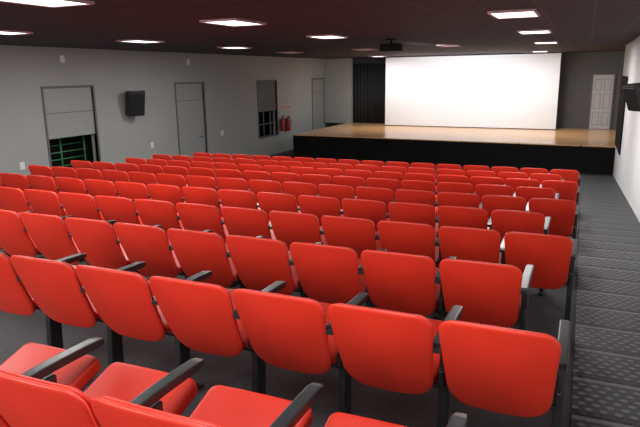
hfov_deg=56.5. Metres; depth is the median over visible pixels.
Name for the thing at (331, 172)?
seat
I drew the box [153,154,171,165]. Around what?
seat
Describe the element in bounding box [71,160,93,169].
seat
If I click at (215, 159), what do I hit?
seat
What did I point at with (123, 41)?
diffuser
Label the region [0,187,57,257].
seat
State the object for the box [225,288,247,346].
seat cushion
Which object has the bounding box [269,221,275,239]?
seat cushion
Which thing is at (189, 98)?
door
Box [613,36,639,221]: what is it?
wall
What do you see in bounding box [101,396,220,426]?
cushion
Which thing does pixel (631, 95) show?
grille
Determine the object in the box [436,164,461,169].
seat
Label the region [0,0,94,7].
recessed light
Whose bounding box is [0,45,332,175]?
wall
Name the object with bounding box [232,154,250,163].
seat
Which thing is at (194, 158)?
seat
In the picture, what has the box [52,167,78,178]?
seat
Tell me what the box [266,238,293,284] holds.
cushion
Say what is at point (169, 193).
seat
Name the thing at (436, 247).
seat cushion
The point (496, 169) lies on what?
seat
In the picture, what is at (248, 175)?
seat
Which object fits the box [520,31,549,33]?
diffuser
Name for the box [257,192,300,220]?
seat
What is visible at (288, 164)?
seat
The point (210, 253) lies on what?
cushion
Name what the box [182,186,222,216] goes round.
seat
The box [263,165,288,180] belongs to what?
seat
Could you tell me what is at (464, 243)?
seat
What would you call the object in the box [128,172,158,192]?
seat
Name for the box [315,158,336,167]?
seat
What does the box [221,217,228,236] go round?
seat cushion
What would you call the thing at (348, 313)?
cushion
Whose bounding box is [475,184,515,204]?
seat
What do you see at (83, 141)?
railing
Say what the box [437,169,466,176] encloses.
seat
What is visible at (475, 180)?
seat
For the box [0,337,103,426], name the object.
seat
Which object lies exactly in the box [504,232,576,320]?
seat
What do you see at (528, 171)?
seat
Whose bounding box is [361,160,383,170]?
seat
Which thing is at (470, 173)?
seat
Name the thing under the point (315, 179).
seat
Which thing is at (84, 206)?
seat
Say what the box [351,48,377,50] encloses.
recessed light
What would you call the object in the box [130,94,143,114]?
grille
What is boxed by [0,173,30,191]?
seat
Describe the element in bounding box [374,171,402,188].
seat
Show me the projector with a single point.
(390, 46)
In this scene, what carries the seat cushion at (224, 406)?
on the seat at (221, 406)
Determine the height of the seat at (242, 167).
0.890 m
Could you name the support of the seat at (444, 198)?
on the floor
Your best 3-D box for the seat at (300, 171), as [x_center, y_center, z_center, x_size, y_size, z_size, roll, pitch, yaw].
[-0.179,-0.442,10.655,0.527,0.890,0.666,5,14,23]
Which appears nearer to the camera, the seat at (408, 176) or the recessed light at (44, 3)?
the recessed light at (44, 3)
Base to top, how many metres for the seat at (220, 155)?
0.890 m
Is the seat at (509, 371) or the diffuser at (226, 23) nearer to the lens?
the seat at (509, 371)
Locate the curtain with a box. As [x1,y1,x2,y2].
[353,63,385,122]
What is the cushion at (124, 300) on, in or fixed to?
on the seat at (125, 301)
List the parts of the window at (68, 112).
panel, rail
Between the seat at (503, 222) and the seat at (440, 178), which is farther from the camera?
the seat at (440, 178)
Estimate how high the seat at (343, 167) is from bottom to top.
0.890 m
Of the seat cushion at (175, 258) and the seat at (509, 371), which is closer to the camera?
the seat at (509, 371)
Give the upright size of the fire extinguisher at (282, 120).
0.680 m
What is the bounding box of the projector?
[380,39,401,50]
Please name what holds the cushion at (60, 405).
on the seat at (25, 401)
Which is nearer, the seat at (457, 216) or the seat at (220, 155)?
the seat at (457, 216)
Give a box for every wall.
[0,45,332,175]
[324,58,352,122]
[333,58,385,125]
[421,51,624,129]
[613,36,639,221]
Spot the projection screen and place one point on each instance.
(520, 91)
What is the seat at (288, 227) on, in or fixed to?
on the floor
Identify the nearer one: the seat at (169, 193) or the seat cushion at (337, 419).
the seat cushion at (337, 419)
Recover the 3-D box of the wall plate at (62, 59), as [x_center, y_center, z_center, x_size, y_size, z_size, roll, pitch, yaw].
[-6.569,-3.940,15.180,0.028,0.180,0.140,5,14,23]
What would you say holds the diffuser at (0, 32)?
attached to the recessed light at (2, 32)
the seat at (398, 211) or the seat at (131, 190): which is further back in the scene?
the seat at (131, 190)
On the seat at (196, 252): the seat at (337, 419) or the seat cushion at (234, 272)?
the seat cushion at (234, 272)
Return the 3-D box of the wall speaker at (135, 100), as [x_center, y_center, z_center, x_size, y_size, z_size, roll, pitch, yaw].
[-5.420,-3.221,17.402,0.553,0.728,0.585,-10,16,-35]
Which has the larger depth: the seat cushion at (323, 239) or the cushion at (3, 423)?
the seat cushion at (323, 239)
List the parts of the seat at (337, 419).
armrest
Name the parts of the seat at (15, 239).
backrest, armrest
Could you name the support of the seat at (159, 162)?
on the floor
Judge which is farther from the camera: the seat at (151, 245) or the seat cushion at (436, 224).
the seat cushion at (436, 224)
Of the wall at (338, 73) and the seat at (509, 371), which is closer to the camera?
the seat at (509, 371)
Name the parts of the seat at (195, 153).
backrest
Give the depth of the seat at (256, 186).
8.02 m
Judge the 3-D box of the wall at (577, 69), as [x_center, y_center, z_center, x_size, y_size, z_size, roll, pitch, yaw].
[9.238,-5.021,26.680,12.104,4.140,0.986,7,15,30]
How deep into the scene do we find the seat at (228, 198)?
6.90 m
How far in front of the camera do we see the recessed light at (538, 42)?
15.65 m
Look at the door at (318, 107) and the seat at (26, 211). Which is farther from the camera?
the door at (318, 107)
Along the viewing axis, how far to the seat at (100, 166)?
10.58 m
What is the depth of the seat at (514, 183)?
8.87 m
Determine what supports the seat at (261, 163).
on the floor
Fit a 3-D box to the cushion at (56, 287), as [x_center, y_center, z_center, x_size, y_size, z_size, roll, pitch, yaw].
[-1.601,0.478,3.629,0.481,0.491,0.228,5,14,23]
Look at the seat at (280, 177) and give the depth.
9.16 m
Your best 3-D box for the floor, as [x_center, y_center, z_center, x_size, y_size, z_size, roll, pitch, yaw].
[0.818,-0.975,14.809,17.520,1.906,32.649,5,14,23]
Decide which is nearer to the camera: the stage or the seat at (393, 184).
the seat at (393, 184)
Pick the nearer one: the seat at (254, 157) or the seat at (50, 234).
the seat at (50, 234)
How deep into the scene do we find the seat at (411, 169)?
10.60 m
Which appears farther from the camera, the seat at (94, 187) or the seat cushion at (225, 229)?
the seat at (94, 187)
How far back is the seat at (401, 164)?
11.93 m
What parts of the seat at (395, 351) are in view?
backrest, frame, leg, armrest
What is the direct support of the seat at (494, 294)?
on the floor
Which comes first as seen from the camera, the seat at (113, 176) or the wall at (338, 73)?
the seat at (113, 176)
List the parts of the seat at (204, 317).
backrest, leg, armrest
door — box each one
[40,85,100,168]
[174,82,207,160]
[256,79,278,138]
[312,78,326,129]
[588,73,615,128]
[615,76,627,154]
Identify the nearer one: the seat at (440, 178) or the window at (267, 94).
the seat at (440, 178)
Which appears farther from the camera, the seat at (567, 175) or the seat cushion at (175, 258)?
the seat at (567, 175)
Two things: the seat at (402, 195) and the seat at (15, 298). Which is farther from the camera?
the seat at (402, 195)
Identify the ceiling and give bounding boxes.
[0,0,639,58]
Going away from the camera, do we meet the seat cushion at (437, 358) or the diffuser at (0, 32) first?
the seat cushion at (437, 358)
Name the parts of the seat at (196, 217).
backrest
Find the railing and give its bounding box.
[49,135,89,166]
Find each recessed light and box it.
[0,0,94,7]
[0,30,33,34]
[116,39,164,42]
[199,18,266,26]
[217,46,251,48]
[276,51,302,52]
[306,34,348,38]
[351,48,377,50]
[436,44,462,46]
[487,9,540,18]
[517,29,551,33]
[533,41,557,43]
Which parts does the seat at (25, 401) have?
backrest, leg, armrest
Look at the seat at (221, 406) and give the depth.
2.15 m
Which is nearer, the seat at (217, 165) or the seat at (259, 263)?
the seat at (259, 263)
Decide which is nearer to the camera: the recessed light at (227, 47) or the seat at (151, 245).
the seat at (151, 245)
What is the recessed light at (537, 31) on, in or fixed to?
in the ceiling
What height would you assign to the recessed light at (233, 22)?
0.030 m
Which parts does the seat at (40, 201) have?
backrest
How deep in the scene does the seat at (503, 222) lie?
5.68 m
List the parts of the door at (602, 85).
moulding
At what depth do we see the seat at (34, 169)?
9.65 m
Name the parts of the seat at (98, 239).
backrest, armrest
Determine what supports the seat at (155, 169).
on the floor
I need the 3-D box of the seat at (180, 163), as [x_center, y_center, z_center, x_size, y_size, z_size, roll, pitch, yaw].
[-2.560,-0.648,11.678,0.527,0.890,0.666,5,14,23]
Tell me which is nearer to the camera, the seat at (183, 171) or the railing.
the seat at (183, 171)
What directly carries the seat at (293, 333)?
on the floor
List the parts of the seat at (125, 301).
backrest, leg, armrest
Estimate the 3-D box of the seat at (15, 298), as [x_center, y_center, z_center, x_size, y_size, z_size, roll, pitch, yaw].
[-1.983,0.582,4.046,0.527,0.890,0.666,5,14,23]
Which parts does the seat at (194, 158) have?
backrest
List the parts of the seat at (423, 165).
backrest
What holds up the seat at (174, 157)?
on the floor
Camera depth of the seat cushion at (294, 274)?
4.50 m
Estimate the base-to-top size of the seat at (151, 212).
0.890 m
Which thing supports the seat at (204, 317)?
on the floor
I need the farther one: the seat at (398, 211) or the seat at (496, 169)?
the seat at (496, 169)
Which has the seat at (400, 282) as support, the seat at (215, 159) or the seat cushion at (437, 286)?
the seat cushion at (437, 286)
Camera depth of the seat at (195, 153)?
13.77 m
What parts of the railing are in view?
post, post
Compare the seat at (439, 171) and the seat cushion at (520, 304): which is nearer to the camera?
the seat cushion at (520, 304)
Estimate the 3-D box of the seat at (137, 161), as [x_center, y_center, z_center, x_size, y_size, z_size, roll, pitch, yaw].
[-3.534,-0.732,12.097,0.573,0.890,0.666,5,14,23]
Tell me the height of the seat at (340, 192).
0.890 m
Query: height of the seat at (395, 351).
0.890 m
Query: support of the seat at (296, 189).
on the floor
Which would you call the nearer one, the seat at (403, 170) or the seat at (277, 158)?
the seat at (403, 170)
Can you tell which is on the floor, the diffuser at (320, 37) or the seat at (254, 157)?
the seat at (254, 157)
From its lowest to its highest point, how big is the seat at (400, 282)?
0.890 m
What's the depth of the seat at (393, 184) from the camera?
8.54 m
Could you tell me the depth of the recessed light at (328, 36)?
11.88 m
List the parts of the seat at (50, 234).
backrest, armrest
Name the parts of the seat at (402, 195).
backrest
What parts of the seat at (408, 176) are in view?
backrest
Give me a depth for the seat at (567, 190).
8.68 m
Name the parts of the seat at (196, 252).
backrest, leg, armrest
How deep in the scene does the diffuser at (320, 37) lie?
12.17 m
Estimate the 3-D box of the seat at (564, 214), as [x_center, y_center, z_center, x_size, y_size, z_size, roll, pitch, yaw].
[2.714,0.202,6.949,0.527,0.890,0.666,5,14,23]
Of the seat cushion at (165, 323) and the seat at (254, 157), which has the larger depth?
the seat at (254, 157)
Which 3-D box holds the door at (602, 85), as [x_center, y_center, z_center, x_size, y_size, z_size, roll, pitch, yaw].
[11.918,-4.737,25.199,0.898,2.317,0.072,6,15,26]
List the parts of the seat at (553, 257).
backrest, leg, armrest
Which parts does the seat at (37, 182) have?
backrest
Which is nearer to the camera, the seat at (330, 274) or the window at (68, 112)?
the seat at (330, 274)
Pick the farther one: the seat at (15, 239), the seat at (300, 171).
the seat at (300, 171)
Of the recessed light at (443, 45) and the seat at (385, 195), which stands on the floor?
the seat at (385, 195)
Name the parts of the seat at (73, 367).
backrest, leg, armrest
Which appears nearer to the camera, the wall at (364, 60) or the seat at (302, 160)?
the seat at (302, 160)
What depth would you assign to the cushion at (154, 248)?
4.66 m
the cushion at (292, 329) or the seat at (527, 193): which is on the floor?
the seat at (527, 193)
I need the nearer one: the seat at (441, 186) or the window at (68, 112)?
the seat at (441, 186)
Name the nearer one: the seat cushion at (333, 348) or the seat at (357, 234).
the seat cushion at (333, 348)
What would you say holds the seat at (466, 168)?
on the floor
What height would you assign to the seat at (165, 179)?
0.890 m
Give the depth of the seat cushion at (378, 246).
5.50 m
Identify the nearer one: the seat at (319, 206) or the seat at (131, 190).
the seat at (319, 206)
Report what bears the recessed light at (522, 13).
in the ceiling
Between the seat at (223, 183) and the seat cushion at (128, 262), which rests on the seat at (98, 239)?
the seat cushion at (128, 262)
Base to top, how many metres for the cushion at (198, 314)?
0.491 m
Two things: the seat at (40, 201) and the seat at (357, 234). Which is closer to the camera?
the seat at (357, 234)
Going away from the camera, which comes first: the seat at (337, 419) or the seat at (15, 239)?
the seat at (337, 419)
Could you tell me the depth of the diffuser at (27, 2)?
5.89 m
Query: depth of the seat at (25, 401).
2.04 m
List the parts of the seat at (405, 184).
backrest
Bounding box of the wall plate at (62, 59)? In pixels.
[60,55,64,62]
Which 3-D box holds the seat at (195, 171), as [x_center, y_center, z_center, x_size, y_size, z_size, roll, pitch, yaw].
[-1.826,-0.388,10.132,0.527,0.890,0.666,5,14,23]
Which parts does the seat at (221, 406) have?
backrest, armrest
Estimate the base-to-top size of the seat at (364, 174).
0.890 m
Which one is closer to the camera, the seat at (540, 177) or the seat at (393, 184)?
the seat at (393, 184)
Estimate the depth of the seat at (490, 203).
6.81 m
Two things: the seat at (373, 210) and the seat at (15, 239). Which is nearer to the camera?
the seat at (15, 239)
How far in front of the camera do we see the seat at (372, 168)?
11.01 m
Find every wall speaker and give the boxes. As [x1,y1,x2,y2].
[125,90,144,115]
[622,82,639,111]
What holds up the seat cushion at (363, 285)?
on the seat at (330, 274)
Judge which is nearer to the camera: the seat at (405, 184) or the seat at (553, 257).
the seat at (553, 257)
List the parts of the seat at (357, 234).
backrest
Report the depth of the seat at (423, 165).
11.73 m
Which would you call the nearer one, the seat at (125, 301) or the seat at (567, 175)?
the seat at (125, 301)
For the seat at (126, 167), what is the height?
0.890 m
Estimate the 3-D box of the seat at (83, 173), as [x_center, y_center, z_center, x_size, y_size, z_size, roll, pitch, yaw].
[-3.476,-0.334,9.611,0.527,0.890,0.666,5,14,23]
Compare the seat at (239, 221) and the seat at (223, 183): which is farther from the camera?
the seat at (223, 183)
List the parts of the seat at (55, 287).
backrest, leg, armrest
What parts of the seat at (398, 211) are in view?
backrest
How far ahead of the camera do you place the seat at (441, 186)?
8.13 m
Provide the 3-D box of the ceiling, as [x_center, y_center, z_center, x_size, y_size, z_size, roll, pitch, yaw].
[1.394,-4.061,13.751,16.120,0.100,32.549,5,14,23]
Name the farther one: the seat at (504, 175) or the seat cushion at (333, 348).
the seat at (504, 175)
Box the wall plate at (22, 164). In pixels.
[19,162,24,169]
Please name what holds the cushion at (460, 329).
on the seat at (509, 371)
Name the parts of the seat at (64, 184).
backrest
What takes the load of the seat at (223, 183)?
on the floor
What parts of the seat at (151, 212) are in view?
backrest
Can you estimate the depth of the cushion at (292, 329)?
2.92 m
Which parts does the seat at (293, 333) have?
backrest, frame, leg, armrest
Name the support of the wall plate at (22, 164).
attached to the wall at (230, 83)
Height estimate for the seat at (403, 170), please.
0.890 m
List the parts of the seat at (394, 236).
backrest, armrest, leg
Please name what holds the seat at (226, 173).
on the floor
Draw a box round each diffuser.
[0,32,24,33]
[2,0,83,5]
[123,41,150,42]
[207,21,258,25]
[315,36,342,38]
[492,12,536,17]
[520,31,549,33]
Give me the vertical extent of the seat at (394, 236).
0.890 m
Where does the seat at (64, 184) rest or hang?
on the floor
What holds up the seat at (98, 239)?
on the floor
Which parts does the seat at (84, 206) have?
backrest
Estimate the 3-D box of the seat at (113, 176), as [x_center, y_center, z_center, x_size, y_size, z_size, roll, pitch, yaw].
[-3.000,-0.292,9.406,0.527,0.890,0.666,5,14,23]
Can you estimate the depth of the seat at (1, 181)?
8.52 m
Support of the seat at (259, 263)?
on the floor
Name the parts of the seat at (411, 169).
backrest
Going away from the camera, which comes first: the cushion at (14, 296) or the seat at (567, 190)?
the cushion at (14, 296)
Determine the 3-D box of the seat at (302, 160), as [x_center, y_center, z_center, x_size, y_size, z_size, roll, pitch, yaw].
[-0.215,-0.838,13.131,0.527,0.890,0.666,5,14,23]
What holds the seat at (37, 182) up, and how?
on the floor
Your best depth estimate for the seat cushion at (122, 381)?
2.45 m
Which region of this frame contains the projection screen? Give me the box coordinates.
[385,53,560,129]
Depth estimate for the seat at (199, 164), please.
11.10 m
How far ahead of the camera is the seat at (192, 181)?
8.43 m
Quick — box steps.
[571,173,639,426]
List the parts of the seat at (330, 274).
backrest, leg, armrest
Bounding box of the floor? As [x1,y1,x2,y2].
[0,149,639,426]
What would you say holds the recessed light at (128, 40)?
in the ceiling
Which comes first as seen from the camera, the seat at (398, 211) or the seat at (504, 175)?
the seat at (398, 211)
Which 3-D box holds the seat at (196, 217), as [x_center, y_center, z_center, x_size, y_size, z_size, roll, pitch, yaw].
[-1.059,0.269,6.110,0.527,0.890,0.666,5,14,23]
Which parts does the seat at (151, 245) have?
backrest, armrest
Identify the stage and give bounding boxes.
[293,122,615,174]
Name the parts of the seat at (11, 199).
backrest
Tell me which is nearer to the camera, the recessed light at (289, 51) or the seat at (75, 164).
the seat at (75, 164)
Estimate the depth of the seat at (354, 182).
8.75 m
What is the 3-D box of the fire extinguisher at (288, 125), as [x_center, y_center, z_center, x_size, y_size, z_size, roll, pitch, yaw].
[-1.438,-4.058,26.832,0.209,0.680,0.242,-13,18,-42]
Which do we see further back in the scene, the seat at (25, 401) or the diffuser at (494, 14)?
the diffuser at (494, 14)
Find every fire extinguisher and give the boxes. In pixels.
[280,116,285,130]
[286,116,290,130]
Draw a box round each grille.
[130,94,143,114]
[623,88,638,109]
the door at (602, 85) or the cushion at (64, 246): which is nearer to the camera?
the cushion at (64, 246)
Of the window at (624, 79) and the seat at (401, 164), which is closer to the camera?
the seat at (401, 164)
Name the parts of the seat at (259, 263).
backrest, leg, armrest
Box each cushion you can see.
[0,209,36,255]
[0,252,35,311]
[0,342,100,389]
[0,369,100,426]
[0,414,10,426]
[18,255,96,321]
[54,215,79,261]
[84,362,197,414]
[85,265,165,333]
[86,293,100,318]
[100,220,126,265]
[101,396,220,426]
[116,235,129,264]
[138,224,177,274]
[148,281,169,331]
[158,276,242,345]
[168,238,180,272]
[189,385,312,426]
[193,230,233,279]
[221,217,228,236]
[225,243,236,280]
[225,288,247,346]
[245,289,331,361]
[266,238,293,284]
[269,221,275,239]
[288,251,298,288]
[319,302,337,363]
[320,226,326,244]
[324,412,405,426]
[339,303,431,323]
[358,259,366,291]
[375,231,380,250]
[427,318,442,382]
[435,217,438,236]
[435,237,438,266]
[435,268,439,308]
[452,320,555,338]
[518,295,521,319]
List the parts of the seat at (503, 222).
backrest, armrest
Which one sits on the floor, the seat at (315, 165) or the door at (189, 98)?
the seat at (315, 165)
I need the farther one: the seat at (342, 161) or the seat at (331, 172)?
the seat at (342, 161)
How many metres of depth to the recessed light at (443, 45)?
16.58 m
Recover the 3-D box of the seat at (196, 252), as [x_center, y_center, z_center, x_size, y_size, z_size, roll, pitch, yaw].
[-0.801,0.488,4.769,0.527,0.890,0.666,5,14,23]
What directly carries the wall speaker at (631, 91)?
attached to the wall at (626, 170)
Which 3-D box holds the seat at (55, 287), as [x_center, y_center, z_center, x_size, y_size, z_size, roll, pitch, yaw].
[-1.506,0.624,3.841,0.527,0.890,0.666,5,14,23]
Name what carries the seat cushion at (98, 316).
on the seat at (55, 287)
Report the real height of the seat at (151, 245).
0.890 m
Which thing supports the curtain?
hanging from the wall at (338, 73)
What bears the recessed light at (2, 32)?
in the ceiling
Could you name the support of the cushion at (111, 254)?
on the seat at (98, 239)
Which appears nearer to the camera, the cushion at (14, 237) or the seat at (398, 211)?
the cushion at (14, 237)
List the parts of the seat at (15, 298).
backrest, leg, armrest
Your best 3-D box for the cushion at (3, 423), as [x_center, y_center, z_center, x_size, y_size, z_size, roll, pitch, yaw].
[-1.387,0.700,2.270,0.481,0.491,0.228,5,14,23]
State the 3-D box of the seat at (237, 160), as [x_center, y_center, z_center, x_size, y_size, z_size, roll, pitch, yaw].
[-1.386,-0.743,12.404,0.527,0.890,0.666,5,14,23]
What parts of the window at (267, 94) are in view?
panel, rail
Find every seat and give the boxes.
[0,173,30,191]
[0,177,31,188]
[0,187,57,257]
[0,209,73,258]
[0,211,34,256]
[0,252,86,348]
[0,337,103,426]
[0,358,203,426]
[10,255,145,365]
[20,212,116,265]
[24,189,94,261]
[26,175,86,193]
[28,165,54,178]
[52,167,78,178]
[54,177,114,194]
[58,192,133,220]
[65,217,161,276]
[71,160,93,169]
[76,168,103,181]
[76,265,211,389]
[84,179,119,206]
[91,382,322,426]
[92,162,115,178]
[95,195,142,232]
[102,170,130,190]
[114,222,211,278]
[115,163,139,178]
[115,181,151,208]
[125,158,146,170]
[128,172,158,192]
[134,199,184,279]
[138,164,163,181]
[146,159,167,173]
[147,184,185,212]
[149,276,285,394]
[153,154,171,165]
[156,173,187,196]
[163,166,188,184]
[167,228,264,288]
[168,160,190,174]
[172,155,191,165]
[176,203,237,287]
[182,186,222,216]
[185,175,219,198]
[188,167,217,186]
[190,161,215,177]
[192,156,214,169]
[193,152,213,163]
[212,153,231,158]
[213,157,233,162]
[214,162,237,169]
[215,169,242,178]
[216,177,249,190]
[218,189,260,209]
[221,207,275,239]
[226,235,323,297]
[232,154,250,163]
[232,289,368,413]
[234,158,256,169]
[238,164,262,178]
[242,170,270,188]
[248,179,283,201]
[252,155,271,163]
[257,160,278,170]
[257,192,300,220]
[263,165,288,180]
[269,211,326,250]
[271,172,300,191]
[272,156,292,165]
[280,161,302,172]
[282,182,319,205]
[289,166,315,182]
[290,242,386,307]
[293,157,314,166]
[298,195,343,225]
[301,174,331,193]
[304,162,327,173]
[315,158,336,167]
[316,168,343,184]
[318,184,356,208]
[321,215,380,308]
[324,412,466,426]
[328,163,352,175]
[328,303,462,426]
[333,176,366,196]
[338,159,359,169]
[341,198,389,231]
[345,169,372,186]
[354,164,378,177]
[355,186,395,212]
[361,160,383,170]
[361,250,456,320]
[366,178,400,198]
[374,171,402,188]
[377,220,441,318]
[380,166,406,179]
[386,161,408,172]
[388,202,439,266]
[395,189,438,216]
[401,180,437,201]
[405,173,436,190]
[408,167,436,182]
[411,163,436,175]
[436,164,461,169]
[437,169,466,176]
[437,174,469,183]
[437,182,475,193]
[437,192,481,207]
[438,206,491,229]
[438,226,506,264]
[439,259,533,330]
[439,320,570,426]
[463,165,489,175]
[466,170,495,183]
[470,176,504,192]
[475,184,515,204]
[482,195,528,219]
[491,166,517,176]
[491,210,550,295]
[497,172,529,184]
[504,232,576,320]
[505,178,541,193]
[515,187,558,204]
[520,168,549,177]
[529,198,578,238]
[530,173,563,183]
[542,180,579,204]
[550,169,580,185]
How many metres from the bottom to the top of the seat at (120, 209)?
0.890 m
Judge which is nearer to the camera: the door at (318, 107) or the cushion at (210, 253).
the cushion at (210, 253)
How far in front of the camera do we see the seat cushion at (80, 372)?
2.64 m

